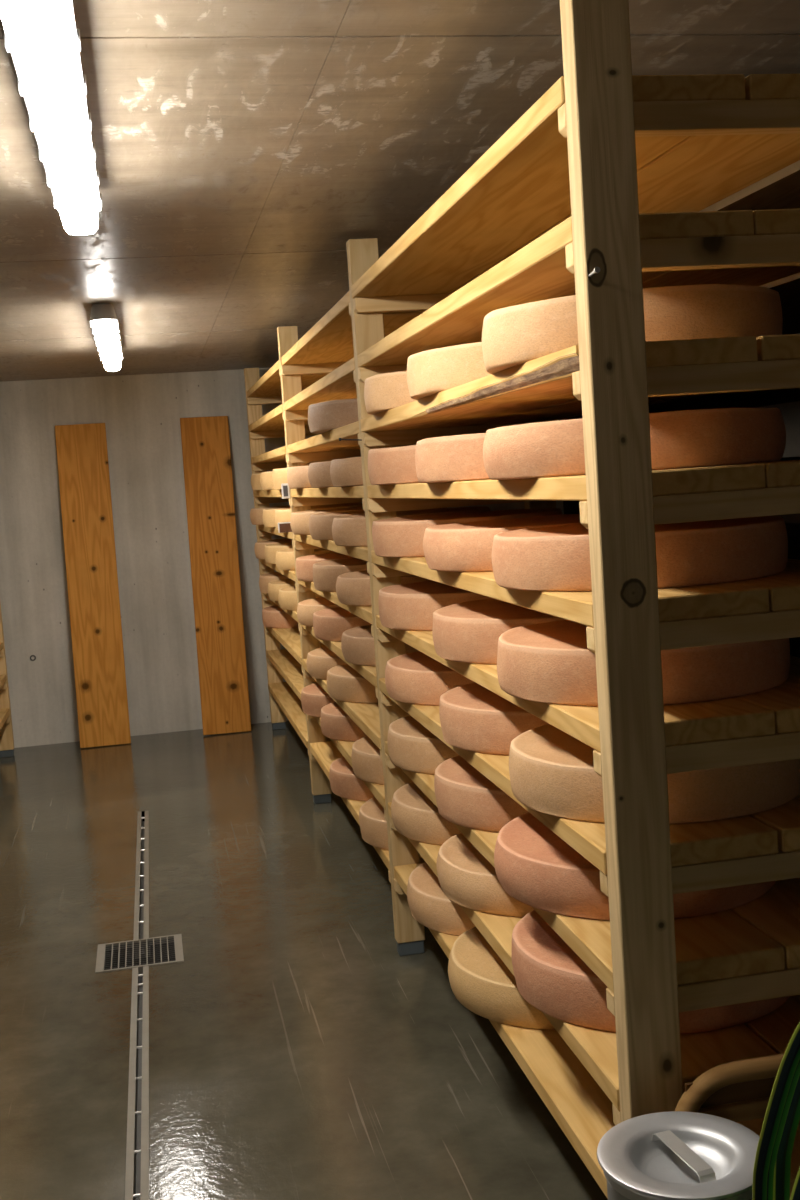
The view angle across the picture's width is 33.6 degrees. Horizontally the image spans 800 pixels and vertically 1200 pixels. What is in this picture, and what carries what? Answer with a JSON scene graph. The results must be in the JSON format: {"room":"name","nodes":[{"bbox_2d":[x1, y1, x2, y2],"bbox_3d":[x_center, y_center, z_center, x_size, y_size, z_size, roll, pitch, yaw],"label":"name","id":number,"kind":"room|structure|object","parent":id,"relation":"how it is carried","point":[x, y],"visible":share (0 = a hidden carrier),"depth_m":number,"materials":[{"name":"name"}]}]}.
{"room":"cheese aging cellar","nodes":[
{"label":"cheese aging cellar","id":0,"kind":"room"},
{"bbox_2d":[0,368,563,747],"bbox_3d":[-0.605,-0.387,8.806,5.670,2.537,0.150,-5,5,-11],"label":"wall","id":1,"kind":"structure","parent":0,"point":[141,414],"depth_m":8.50,"materials":[{"name":"concrete"}]},
{"bbox_2d":[0,720,607,1199],"bbox_3d":[1.139,1.448,0.381,5.370,0.001,17.287,-5,5,-11],"label":"floor","id":2,"kind":"structure","parent":0,"point":[295,1053],"depth_m":3.97,"materials":[{"name":"concrete"}]},
{"bbox_2d":[0,602,13,757],"bbox_3d":[-2.765,-0.147,8.022,0.620,2.296,0.092,-5,5,-11],"label":"frame","id":3,"kind":"object","parent":2,"relation":"on","point":[6,732],"visible":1,"depth_m":8.15,"materials":[{"name":"brown wood"}]},
{"bbox_2d":[55,423,130,747],"bbox_3d":[-1.937,-0.097,8.345,0.320,2.025,0.276,-5,5,-11],"label":"wooden plank","id":4,"kind":"object","parent":2,"relation":"on","point":[82,453],"visible":1,"depth_m":8.33,"materials":[{"name":"wood"}]},
{"bbox_2d":[125,966,148,1199],"bbox_3d":[-0.357,1.454,1.758,0.053,0.067,5.352,-5,5,-10],"label":"channel","id":5,"kind":"object","parent":2,"relation":"in","point":[137,1145],"visible":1,"depth_m":3.47,"materials":[{"name":"metal"}]},
{"bbox_2d":[95,934,183,994],"bbox_3d":[-0.884,1.248,4.516,0.289,0.093,0.277,-5,5,-11],"label":"drain grate","id":6,"kind":"object","parent":2,"relation":"in","point":[102,951],"visible":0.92,"depth_m":4.52,"materials":[{"name":"metal"}]},
{"bbox_2d":[133,810,149,957],"bbox_3d":[-1.087,1.150,5.594,0.053,0.067,1.925,-5,5,-10],"label":"channel","id":7,"kind":"object","parent":2,"relation":"in","point":[141,908],"visible":0.94,"depth_m":5.37,"materials":[{"name":"metal"}]},
{"bbox_2d":[180,416,250,734],"bbox_3d":[-1.183,-0.163,8.487,0.330,2.027,0.276,-5,5,-11],"label":"wooden plank","id":8,"kind":"object","parent":2,"relation":"on","point":[209,493],"visible":1,"depth_m":8.47,"materials":[{"name":"wood"}]},
{"bbox_2d":[244,368,324,729],"bbox_3d":[-0.592,-0.333,8.432,0.620,2.296,0.092,-5,5,-11],"label":"frame","id":9,"kind":"object","parent":2,"relation":"on","point":[251,375],"visible":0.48,"depth_m":8.32,"materials":[{"name":"brown wood"}]},
{"bbox_2d":[277,326,362,803],"bbox_3d":[-0.198,-0.173,6.413,0.620,2.296,0.130,-5,5,-11],"label":"frame","id":10,"kind":"object","parent":2,"relation":"on","point":[291,385],"visible":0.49,"depth_m":6.29,"materials":[{"name":"brown wood"}]},
{"bbox_2d":[259,559,295,581],"bbox_3d":[-0.546,-0.196,7.407,0.307,0.040,2.024,-5,5,-11],"label":"shelf board","id":11,"kind":"object","parent":10,"relation":"on","point":[290,574],"visible":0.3,"depth_m":6.96,"materials":[{"name":"brown wood"}]},
{"bbox_2d":[276,548,335,570],"bbox_3d":[-0.360,-0.227,6.851,0.568,0.097,0.570,-5,5,-14],"label":"cheese wheel","id":12,"kind":"object","parent":11,"relation":"on","point":[284,558],"visible":0.2,"depth_m":6.67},
{"bbox_2d":[249,404,307,431],"bbox_3d":[-0.605,-1.008,7.331,0.307,0.040,2.024,-5,5,-11],"label":"shelf board","id":13,"kind":"object","parent":10,"relation":"on","point":[273,420],"visible":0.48,"depth_m":7.42,"materials":[{"name":"brown wood"}]},
{"bbox_2d":[263,593,298,621],"bbox_3d":[-0.529,0.006,7.426,0.307,0.040,2.024,-5,5,-11],"label":"shelf board","id":14,"kind":"object","parent":10,"relation":"on","point":[293,613],"visible":0.14,"depth_m":6.81,"materials":[{"name":"brown wood"}]},
{"bbox_2d":[278,586,321,610],"bbox_3d":[-0.350,-0.027,6.879,0.568,0.099,0.567,-9,7,-43],"label":"cheese wheel","id":15,"kind":"object","parent":14,"relation":"on","point":[287,596],"visible":0.21,"depth_m":6.71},
{"bbox_2d":[266,649,303,699],"bbox_3d":[-0.506,0.408,7.462,0.307,0.040,2.024,-5,5,-11],"label":"shelf board","id":16,"kind":"object","parent":10,"relation":"on","point":[290,669],"visible":0.26,"depth_m":7.58,"materials":[{"name":"brown wood"}]},
{"bbox_2d":[247,360,325,397],"bbox_3d":[-0.613,-1.220,7.314,0.307,0.040,2.024,-5,5,-11],"label":"shelf board","id":17,"kind":"object","parent":10,"relation":"on","point":[269,384],"visible":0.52,"depth_m":7.37,"materials":[{"name":"brown wood"}]},
{"bbox_2d":[266,627,324,664],"bbox_3d":[-0.523,0.209,7.443,0.307,0.040,2.024,-5,5,-11],"label":"shelf board","id":18,"kind":"object","parent":10,"relation":"on","point":[289,638],"visible":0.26,"depth_m":7.26,"materials":[{"name":"brown wood"}]},
{"bbox_2d":[262,605,298,627],"bbox_3d":[-0.555,0.085,8.012,0.562,0.105,0.560,-1,6,30],"label":"cheese wheel","id":19,"kind":"object","parent":18,"relation":"on","point":[274,616],"visible":0.27,"depth_m":7.80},
{"bbox_2d":[268,682,330,748],"bbox_3d":[-0.497,0.617,7.481,0.307,0.040,2.024,-5,5,-11],"label":"shelf board","id":20,"kind":"object","parent":10,"relation":"on","point":[286,698],"visible":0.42,"depth_m":7.53,"materials":[{"name":"brown wood"}]},
{"bbox_2d":[284,358,356,410],"bbox_3d":[-0.196,-0.844,5.250,0.307,0.040,2.113,-5,5,-11],"label":"shelf board","id":21,"kind":"object","parent":10,"relation":"on","point":[339,384],"visible":0.48,"depth_m":5.15,"materials":[{"name":"brown wood"}]},
{"bbox_2d":[294,535,367,560],"bbox_3d":[-0.151,-0.236,5.308,0.307,0.040,2.113,-5,5,-11],"label":"shelf board","id":22,"kind":"object","parent":10,"relation":"on","point":[360,552],"visible":0.3,"depth_m":4.95,"materials":[{"name":"brown wood"}]},
{"bbox_2d":[290,507,362,534],"bbox_3d":[-0.212,-0.366,6.000,0.568,0.099,0.567,1,7,44],"label":"cheese wheel","id":23,"kind":"object","parent":22,"relation":"on","point":[299,521],"visible":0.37,"depth_m":5.85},
{"bbox_2d":[309,507,446,539],"bbox_3d":[-0.084,-0.313,5.335,0.567,0.099,0.568,-4,5,2],"label":"cheese wheel","id":24,"kind":"object","parent":22,"relation":"on","point":[320,525],"visible":0.25,"depth_m":5.18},
{"bbox_2d":[332,507,490,545],"bbox_3d":[0.043,-0.262,4.683,0.568,0.099,0.567,-4,5,0],"label":"cheese wheel","id":25,"kind":"object","parent":22,"relation":"on","point":[350,530],"visible":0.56,"depth_m":4.53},
{"bbox_2d":[300,624,376,687],"bbox_3d":[-0.130,0.171,5.343,0.307,0.040,2.113,-5,5,-11],"label":"shelf board","id":26,"kind":"object","parent":10,"relation":"on","point":[368,672],"visible":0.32,"depth_m":4.78,"materials":[{"name":"brown wood"}]},
{"bbox_2d":[297,597,339,626],"bbox_3d":[-0.188,0.040,6.048,0.570,0.097,0.568,-8,7,-40],"label":"cheese wheel","id":27,"kind":"object","parent":26,"relation":"on","point":[306,609],"visible":0.27,"depth_m":5.90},
{"bbox_2d":[313,607,370,640],"bbox_3d":[-0.080,0.084,5.469,0.561,0.101,0.562,-5,5,-13],"label":"cheese wheel","id":28,"kind":"object","parent":26,"relation":"on","point":[330,624],"visible":0.23,"depth_m":5.29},
{"bbox_2d":[341,624,417,665],"bbox_3d":[0.074,0.145,4.707,0.567,0.099,0.568,-1,6,31],"label":"cheese wheel","id":29,"kind":"object","parent":26,"relation":"on","point":[357,643],"visible":0.28,"depth_m":4.55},
{"bbox_2d":[346,238,555,955],"bbox_3d":[0.217,-0.005,4.287,0.620,2.296,0.130,-5,5,-11],"label":"frame","id":30,"kind":"object","parent":2,"relation":"on","point":[366,313],"visible":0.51,"depth_m":4.18,"materials":[{"name":"brown wood"}]},
{"bbox_2d":[287,421,360,453],"bbox_3d":[-0.182,-0.644,5.270,0.307,0.040,2.113,-5,5,-11],"label":"shelf board","id":31,"kind":"object","parent":30,"relation":"on","point":[327,441],"visible":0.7,"depth_m":5.22,"materials":[{"name":"brown wood"}]},
{"bbox_2d":[308,398,358,433],"bbox_3d":[-0.067,-0.700,4.992,0.562,0.105,0.560,-6,6,-25],"label":"cheese wheel","id":32,"kind":"object","parent":31,"relation":"on","point":[326,416],"visible":0.26,"depth_m":4.78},
{"bbox_2d":[291,485,363,497],"bbox_3d":[-0.165,-0.439,5.289,0.307,0.040,2.113,-5,5,-11],"label":"shelf board","id":33,"kind":"object","parent":30,"relation":"on","point":[347,491],"visible":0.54,"depth_m":4.98,"materials":[{"name":"brown wood"}]},
{"bbox_2d":[287,466,311,488],"bbox_3d":[-0.229,-0.570,5.990,0.568,0.099,0.567,-7,6,-33],"label":"cheese wheel","id":34,"kind":"object","parent":33,"relation":"on","point":[297,477],"visible":0.27,"depth_m":5.82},
{"bbox_2d":[308,461,333,487],"bbox_3d":[-0.077,-0.509,5.208,0.568,0.099,0.567,-1,6,25],"label":"cheese wheel","id":35,"kind":"object","parent":33,"relation":"on","point":[319,476],"visible":0.13,"depth_m":5.05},
{"bbox_2d":[330,457,362,486],"bbox_3d":[0.037,-0.461,4.622,0.568,0.097,0.570,-1,6,30],"label":"cheese wheel","id":36,"kind":"object","parent":33,"relation":"on","point":[347,471],"visible":0.2,"depth_m":4.44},
{"bbox_2d":[297,579,372,624],"bbox_3d":[-0.139,-0.031,5.325,0.307,0.040,2.113,-5,5,-11],"label":"shelf board","id":37,"kind":"object","parent":30,"relation":"on","point":[364,612],"visible":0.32,"depth_m":4.84,"materials":[{"name":"brown wood"}]},
{"bbox_2d":[296,552,353,581],"bbox_3d":[-0.191,-0.160,5.979,0.562,0.101,0.561,-2,6,18],"label":"cheese wheel","id":38,"kind":"object","parent":37,"relation":"on","point":[304,564],"visible":0.35,"depth_m":5.84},
{"bbox_2d":[313,558,367,591],"bbox_3d":[-0.076,-0.115,5.381,0.562,0.105,0.560,-1,6,33],"label":"cheese wheel","id":39,"kind":"object","parent":37,"relation":"on","point":[325,573],"visible":0.34,"depth_m":5.21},
{"bbox_2d":[336,570,430,605],"bbox_3d":[0.054,-0.058,4.718,0.570,0.097,0.568,-9,7,-42],"label":"cheese wheel","id":40,"kind":"object","parent":37,"relation":"on","point":[352,588],"visible":0.28,"depth_m":4.54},
{"bbox_2d":[302,659,381,749],"bbox_3d":[-0.118,0.373,5.362,0.307,0.040,2.113,-5,5,-11],"label":"shelf board","id":41,"kind":"object","parent":30,"relation":"on","point":[365,715],"visible":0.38,"depth_m":4.78,"materials":[{"name":"brown wood"}]},
{"bbox_2d":[306,646,346,679],"bbox_3d":[-0.126,0.260,5.822,0.568,0.099,0.567,-5,5,-15],"label":"cheese wheel","id":42,"kind":"object","parent":41,"relation":"on","point":[320,660],"visible":0.22,"depth_m":5.66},
{"bbox_2d":[327,664,377,702],"bbox_3d":[-0.008,0.308,5.215,0.561,0.101,0.562,-7,6,-27],"label":"cheese wheel","id":43,"kind":"object","parent":41,"relation":"on","point":[344,683],"visible":0.35,"depth_m":5.02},
{"bbox_2d":[281,290,417,364],"bbox_3d":[-0.206,-1.055,5.232,0.307,0.040,2.113,-5,5,-11],"label":"shelf board","id":44,"kind":"object","parent":30,"relation":"on","point":[330,340],"visible":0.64,"depth_m":5.22,"materials":[{"name":"brown wood"}]},
{"bbox_2d":[313,716,385,809],"bbox_3d":[-0.102,0.573,5.381,0.307,0.040,2.113,-5,5,-11],"label":"shelf board","id":45,"kind":"object","parent":30,"relation":"on","point":[345,747],"visible":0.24,"depth_m":5.04,"materials":[{"name":"brown wood"}]},
{"bbox_2d":[301,683,334,716],"bbox_3d":[-0.174,0.440,6.081,0.559,0.103,0.559,-3,5,14],"label":"cheese wheel","id":46,"kind":"object","parent":45,"relation":"on","point":[314,697],"visible":0.26,"depth_m":5.92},
{"bbox_2d":[320,702,366,741],"bbox_3d":[-0.052,0.484,5.514,0.559,0.103,0.559,-3,5,8],"label":"cheese wheel","id":47,"kind":"object","parent":45,"relation":"on","point":[336,724],"visible":0.21,"depth_m":5.33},
{"bbox_2d":[351,736,383,784],"bbox_3d":[0.107,0.547,4.715,0.559,0.103,0.559,-4,5,-5],"label":"cheese wheel","id":48,"kind":"object","parent":45,"relation":"on","point":[367,765],"visible":0.16,"depth_m":4.57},
{"bbox_2d":[310,741,424,870],"bbox_3d":[-0.085,0.781,5.399,0.307,0.040,2.113,-5,5,-11],"label":"shelf board","id":49,"kind":"object","parent":30,"relation":"on","point":[325,753],"visible":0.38,"depth_m":5.93,"materials":[{"name":"brown wood"}]},
{"bbox_2d":[329,757,374,800],"bbox_3d":[-0.009,0.704,5.397,0.559,0.103,0.559,-2,6,18],"label":"cheese wheel","id":50,"kind":"object","parent":49,"relation":"on","point":[344,783],"visible":0.23,"depth_m":5.22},
{"bbox_2d":[359,797,388,849],"bbox_3d":[0.135,0.763,4.660,0.561,0.101,0.562,0,7,37],"label":"cheese wheel","id":51,"kind":"object","parent":49,"relation":"on","point":[373,824],"visible":0.22,"depth_m":4.53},
{"bbox_2d":[371,550,768,627],"bbox_3d":[0.260,-0.068,3.188,0.307,0.040,2.102,-5,5,-11],"label":"shelf board","id":52,"kind":"object","parent":30,"relation":"on","point":[718,599],"visible":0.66,"depth_m":2.25,"materials":[{"name":"brown wood"}]},
{"bbox_2d":[372,508,561,556],"bbox_3d":[0.198,-0.200,3.882,0.559,0.103,0.559,-9,7,-43],"label":"cheese wheel","id":53,"kind":"object","parent":52,"relation":"on","point":[398,536],"visible":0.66,"depth_m":3.71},
{"bbox_2d":[423,514,580,571],"bbox_3d":[0.339,-0.143,3.171,0.567,0.099,0.568,1,7,45],"label":"cheese wheel","id":54,"kind":"object","parent":52,"relation":"on","point":[467,546],"visible":0.45,"depth_m":3.01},
{"bbox_2d":[491,516,787,590],"bbox_3d":[0.459,-0.096,2.566,0.562,0.101,0.561,-4,5,2],"label":"cheese wheel","id":55,"kind":"object","parent":52,"relation":"on","point":[552,558],"visible":0.63,"depth_m":2.35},
{"bbox_2d":[376,615,774,752],"bbox_3d":[0.275,0.136,3.205,0.307,0.040,2.102,-5,5,-11],"label":"shelf board","id":56,"kind":"object","parent":30,"relation":"on","point":[729,718],"visible":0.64,"depth_m":2.26,"materials":[{"name":"brown wood"}]},
{"bbox_2d":[378,580,490,630],"bbox_3d":[0.215,0.003,3.889,0.562,0.105,0.560,-1,6,25],"label":"cheese wheel","id":57,"kind":"object","parent":56,"relation":"on","point":[410,606],"visible":0.32,"depth_m":3.70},
{"bbox_2d":[432,598,564,663],"bbox_3d":[0.360,0.061,3.161,0.560,0.105,0.562,-5,5,-16],"label":"cheese wheel","id":58,"kind":"object","parent":56,"relation":"on","point":[468,631],"visible":0.42,"depth_m":3.00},
{"bbox_2d":[497,620,789,705],"bbox_3d":[0.472,0.106,2.584,0.560,0.105,0.562,-7,6,-33],"label":"cheese wheel","id":59,"kind":"object","parent":56,"relation":"on","point":[552,662],"visible":0.46,"depth_m":2.37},
{"bbox_2d":[388,802,776,1110],"bbox_3d":[0.312,0.740,3.262,0.307,0.040,2.102,-5,5,-11],"label":"shelf board","id":60,"kind":"object","parent":30,"relation":"on","point":[596,1050],"visible":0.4,"depth_m":2.37,"materials":[{"name":"brown wood"}]},
{"bbox_2d":[391,782,460,844],"bbox_3d":[0.258,0.610,3.941,0.568,0.099,0.567,-3,5,5],"label":"cheese wheel","id":61,"kind":"object","parent":60,"relation":"on","point":[415,816],"visible":0.25,"depth_m":3.77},
{"bbox_2d":[436,833,533,916],"bbox_3d":[0.374,0.660,3.325,0.568,0.097,0.570,-2,6,23],"label":"cheese wheel","id":62,"kind":"object","parent":60,"relation":"on","point":[466,877],"visible":0.24,"depth_m":3.16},
{"bbox_2d":[511,910,789,1033],"bbox_3d":[0.507,0.709,2.658,0.560,0.105,0.562,-5,5,-9],"label":"cheese wheel","id":63,"kind":"object","parent":60,"relation":"on","point":[549,975],"visible":0.27,"depth_m":2.47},
{"bbox_2d":[385,741,784,992],"bbox_3d":[0.302,0.540,3.244,0.307,0.040,2.102,-5,5,-11],"label":"shelf board","id":64,"kind":"object","parent":30,"relation":"on","point":[718,945],"visible":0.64,"depth_m":2.31,"materials":[{"name":"brown wood"}]},
{"bbox_2d":[387,715,457,774],"bbox_3d":[0.244,0.407,3.926,0.562,0.105,0.560,-9,7,-44],"label":"cheese wheel","id":65,"kind":"object","parent":64,"relation":"on","point":[412,747],"visible":0.27,"depth_m":3.75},
{"bbox_2d":[434,755,527,831],"bbox_3d":[0.366,0.457,3.297,0.562,0.105,0.560,-4,5,-5],"label":"cheese wheel","id":66,"kind":"object","parent":64,"relation":"on","point":[465,797],"visible":0.27,"depth_m":3.12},
{"bbox_2d":[494,812,775,919],"bbox_3d":[0.473,0.511,2.677,0.568,0.097,0.570,-5,5,-10],"label":"cheese wheel","id":67,"kind":"object","parent":64,"relation":"on","point":[533,864],"visible":0.38,"depth_m":2.48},
{"bbox_2d":[559,419,579,513],"bbox_3d":[0.868,-0.059,4.391,0.620,2.296,0.092,-5,5,-11],"label":"frame","id":68,"kind":"object","parent":2,"relation":"on","point":[570,507],"visible":0.02,"depth_m":4.31,"materials":[{"name":"grey wood"}]},
{"bbox_2d":[564,388,799,419],"bbox_3d":[0.880,-0.532,3.271,0.307,0.040,2.102,-5,5,-11],"label":"shelf board","id":69,"kind":"object","parent":68,"relation":"on","point":[708,399],"visible":0.38,"depth_m":3.49,"materials":[{"name":"brown wood"}]},
{"bbox_2d":[760,272,799,315],"bbox_3d":[0.865,-0.732,3.253,0.310,0.040,2.102,-5,5,-11],"label":"shelf board","id":70,"kind":"object","parent":68,"relation":"on","point":[788,287],"visible":0.02,"depth_m":2.90,"materials":[{"name":"brown wood"}]},
{"bbox_2d":[597,1111,759,1199],"bbox_3d":[0.431,1.075,1.958,0.249,0.547,0.249,1,7,42],"label":"metal can","id":71,"kind":"object","parent":2,"relation":"on","point":[673,1155],"visible":0.93,"depth_m":1.94,"materials":[{"name":"metal"}]},
{"bbox_2d":[558,0,799,1124],"bbox_3d":[0.626,0.160,2.192,0.620,2.296,0.092,-5,5,-11],"label":"frame","id":72,"kind":"object","parent":2,"relation":"on","point":[600,120],"visible":0.94,"depth_m":2.11,"materials":[{"name":"brown wood"}]},
{"bbox_2d":[351,74,744,298],"bbox_3d":[0.200,-0.887,3.111,0.307,0.040,2.102,-5,5,-11],"label":"shelf board","id":73,"kind":"object","parent":72,"relation":"on","point":[518,189],"visible":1,"depth_m":2.79,"materials":[{"name":"brown wood"}]},
{"bbox_2d":[357,210,753,366],"bbox_3d":[0.219,-0.676,3.130,0.307,0.040,2.102,-5,5,-11],"label":"shelf board","id":74,"kind":"object","parent":72,"relation":"on","point":[538,271],"visible":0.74,"depth_m":2.57,"materials":[{"name":"brown wood"}]},
{"bbox_2d":[361,336,757,431],"bbox_3d":[0.228,-0.476,3.148,0.308,0.041,2.102,-5,5,-11],"label":"shelf board","id":75,"kind":"object","parent":72,"relation":"on","point":[545,381],"visible":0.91,"depth_m":2.60,"materials":[{"name":"brown wood"}]},
{"bbox_2d":[364,371,415,414],"bbox_3d":[0.175,-0.607,3.829,0.562,0.101,0.561,0,7,38],"label":"cheese wheel","id":76,"kind":"object","parent":75,"relation":"on","point":[386,391],"visible":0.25,"depth_m":3.65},
{"bbox_2d":[407,342,490,399],"bbox_3d":[0.297,-0.559,3.212,0.562,0.101,0.561,-3,5,7],"label":"cheese wheel","id":77,"kind":"object","parent":75,"relation":"on","point":[433,371],"visible":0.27,"depth_m":3.02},
{"bbox_2d":[482,284,782,373],"bbox_3d":[0.437,-0.507,2.520,0.562,0.105,0.560,-3,5,11],"label":"cheese wheel","id":78,"kind":"object","parent":75,"relation":"on","point":[512,336],"visible":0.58,"depth_m":2.29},
{"bbox_2d":[367,464,765,500],"bbox_3d":[0.249,-0.272,3.169,0.307,0.040,2.102,-5,5,-11],"label":"shelf board","id":79,"kind":"object","parent":72,"relation":"on","point":[748,476],"visible":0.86,"depth_m":2.26,"materials":[{"name":"brown wood"}]},
{"bbox_2d":[368,445,419,484],"bbox_3d":[0.185,-0.405,3.863,0.560,0.105,0.562,-4,5,-2],"label":"cheese wheel","id":80,"kind":"object","parent":79,"relation":"on","point":[393,465],"visible":0.27,"depth_m":3.68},
{"bbox_2d":[415,433,489,482],"bbox_3d":[0.318,-0.352,3.190,0.562,0.105,0.560,-6,6,-26],"label":"cheese wheel","id":81,"kind":"object","parent":79,"relation":"on","point":[455,457],"visible":0.26,"depth_m":3.00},
{"bbox_2d":[483,408,785,479],"bbox_3d":[0.444,-0.298,2.541,0.568,0.099,0.567,-3,5,9],"label":"cheese wheel","id":82,"kind":"object","parent":79,"relation":"on","point":[723,436],"visible":0.79,"depth_m":2.31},
{"bbox_2d":[379,678,777,874],"bbox_3d":[0.284,0.338,3.223,0.307,0.040,2.102,-5,5,-11],"label":"shelf board","id":83,"kind":"object","parent":72,"relation":"on","point":[744,836],"visible":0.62,"depth_m":2.26,"materials":[{"name":"brown wood"}]},
{"bbox_2d":[385,651,473,705],"bbox_3d":[0.238,0.211,3.865,0.567,0.099,0.568,-3,5,11],"label":"cheese wheel","id":84,"kind":"object","parent":83,"relation":"on","point":[414,677],"visible":0.27,"depth_m":3.68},
{"bbox_2d":[439,682,548,754],"bbox_3d":[0.375,0.265,3.169,0.559,0.103,0.559,1,7,43],"label":"cheese wheel","id":85,"kind":"object","parent":83,"relation":"on","point":[474,718],"visible":0.39,"depth_m":3.00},
{"bbox_2d":[509,724,799,823],"bbox_3d":[0.493,0.313,2.563,0.561,0.101,0.562,-8,7,-38],"label":"cheese wheel","id":86,"kind":"object","parent":83,"relation":"on","point":[551,771],"visible":0.39,"depth_m":2.35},
{"bbox_2d":[394,862,794,1198],"bbox_3d":[0.332,0.948,3.280,0.307,0.040,2.102,-5,5,-11],"label":"shelf board","id":87,"kind":"object","parent":72,"relation":"on","point":[575,1100],"visible":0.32,"depth_m":2.70,"materials":[{"name":"brown wood"}]},
{"bbox_2d":[407,862,474,935],"bbox_3d":[0.302,0.831,3.808,0.567,0.099,0.568,-3,5,5],"label":"cheese wheel","id":88,"kind":"object","parent":87,"relation":"on","point":[429,906],"visible":0.29,"depth_m":3.64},
{"bbox_2d":[448,926,555,1029],"bbox_3d":[0.401,0.881,3.202,0.570,0.097,0.568,-5,5,-13],"label":"cheese wheel","id":89,"kind":"object","parent":87,"relation":"on","point":[479,979],"visible":0.26,"depth_m":3.04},
{"bbox_2d":[451,74,799,292],"bbox_3d":[0.509,-0.914,3.169,0.307,0.040,2.102,-5,5,-11],"label":"shelf board","id":90,"kind":"object","parent":72,"relation":"on","point":[698,172],"visible":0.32,"depth_m":2.57,"materials":[{"name":"brown wood"}]},
{"bbox_2d":[462,334,799,425],"bbox_3d":[0.538,-0.503,3.207,0.307,0.040,2.102,-5,5,-11],"label":"shelf board","id":91,"kind":"object","parent":72,"relation":"on","point":[771,347],"visible":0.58,"depth_m":3.20,"materials":[{"name":"brown wood"}]},
{"bbox_2d":[642,209,799,287],"bbox_3d":[0.522,-0.702,3.189,0.307,0.040,2.102,-5,5,-11],"label":"shelf board","id":92,"kind":"object","parent":72,"relation":"on","point":[773,221],"visible":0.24,"depth_m":2.54,"materials":[{"name":"brown wood"}]},
{"bbox_2d":[721,459,799,487],"bbox_3d":[0.551,-0.298,3.225,0.307,0.040,2.102,-5,5,-11],"label":"shelf board","id":93,"kind":"object","parent":72,"relation":"on","point":[782,473],"visible":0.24,"depth_m":2.17,"materials":[{"name":"brown wood"}]},
{"bbox_2d":[729,559,799,611],"bbox_3d":[0.565,-0.094,3.245,0.307,0.040,2.102,-5,5,-11],"label":"shelf board","id":94,"kind":"object","parent":72,"relation":"on","point":[784,586],"visible":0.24,"depth_m":2.22,"materials":[{"name":"brown wood"}]},
{"bbox_2d":[730,878,799,968],"bbox_3d":[0.606,0.514,3.301,0.307,0.040,2.102,-5,5,-11],"label":"shelf board","id":95,"kind":"object","parent":72,"relation":"on","point":[776,913],"visible":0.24,"depth_m":2.40,"materials":[{"name":"brown wood"}]},
{"bbox_2d":[734,655,799,733],"bbox_3d":[0.579,0.110,3.264,0.307,0.040,2.102,-5,5,-11],"label":"shelf board","id":96,"kind":"object","parent":72,"relation":"on","point":[783,699],"visible":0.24,"depth_m":2.30,"materials":[{"name":"brown wood"}]},
{"bbox_2d":[741,1117,799,1178],"bbox_3d":[0.633,0.923,3.337,0.307,0.040,2.102,-5,5,-11],"label":"shelf board","id":97,"kind":"object","parent":72,"relation":"on","point":[755,1125],"visible":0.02,"depth_m":2.41,"materials":[{"name":"brown wood"}]},
{"bbox_2d":[744,995,799,1053],"bbox_3d":[0.620,0.714,3.320,0.307,0.040,2.102,-5,5,-11],"label":"shelf board","id":98,"kind":"object","parent":72,"relation":"on","point":[776,1028],"visible":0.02,"depth_m":2.41,"materials":[{"name":"brown wood"}]},
{"bbox_2d":[748,794,799,851],"bbox_3d":[0.593,0.312,3.282,0.307,0.040,2.102,-5,5,-11],"label":"shelf board","id":99,"kind":"object","parent":72,"relation":"on","point":[785,818],"visible":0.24,"depth_m":2.27,"materials":[{"name":"brown wood"}]},
{"bbox_2d":[675,1053,784,1121],"bbox_3d":[0.679,1.020,2.173,0.478,0.581,0.032,-5,5,-11],"label":"chair","id":100,"kind":"object","parent":2,"relation":"on","point":[736,1091],"visible":0.57,"depth_m":2.12,"materials":[{"name":"brown wood"}]},
{"bbox_2d":[752,1022,799,1199],"bbox_3d":[0.701,0.897,1.699,0.534,0.912,0.310,-3,5,13],"label":"garden hose","id":101,"kind":"object","parent":2,"relation":"on","point":[772,1165],"visible":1,"depth_m":1.68,"materials":[{"name":"rubber"}]},
{"bbox_3d":[1.273,0.105,2.314,0.620,2.296,0.093,-5,5,-11],"label":"frame","id":102,"kind":"object","parent":2,"relation":"on","visible":0},
{"bbox_2d":[699,160,799,211],"bbox_3d":[0.850,-0.943,3.233,0.310,0.040,2.102,-5,5,-11],"label":"shelf board","id":103,"kind":"object","parent":102,"relation":"on","point":[780,189],"visible":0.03,"depth_m":2.92,"materials":[{"name":"brown wood"}]},
{"bbox_2d":[0,0,799,381],"bbox_3d":[0.979,-0.914,0.163,5.370,0.120,17.287,-5,5,-11],"label":"ceiling","id":104,"kind":"structure","parent":0,"point":[241,146],"depth_m":2.95,"materials":[{"name":"concrete"}]},
{"bbox_2d":[0,0,102,234],"bbox_3d":[-0.634,-0.894,2.473,0.113,0.123,1.634,-5,5,-11],"label":"ceiling lamp","id":105,"kind":"object","parent":104,"relation":"attached to","point":[42,37],"visible":1,"depth_m":2.17,"materials":[{"name":"grey plastic"}]},
{"bbox_2d":[90,303,122,370],"bbox_3d":[-1.326,-1.174,6.015,0.113,0.123,1.634,-5,5,-11],"label":"ceiling lamp","id":106,"kind":"object","parent":104,"relation":"attached to","point":[104,323],"visible":1,"depth_m":5.36,"materials":[{"name":"grey plastic"}]},
{"bbox_2d":[93,319,120,370],"bbox_3d":[-1.324,-1.141,6.018,0.086,0.058,1.614,-5,5,-11],"label":"diffuser","id":107,"kind":"object","parent":106,"relation":"attached to","point":[106,332],"depth_m":5.61,"materials":[{"name":"white"}]},
{"bbox_2d":[754,333,799,523],"bbox_3d":[3.763,0.056,0.784,0.150,2.537,17.287,-5,5,-11],"label":"wall","id":108,"kind":"structure","parent":0,"point":[790,411],"depth_m":7.75,"materials":[{"name":"concrete"}]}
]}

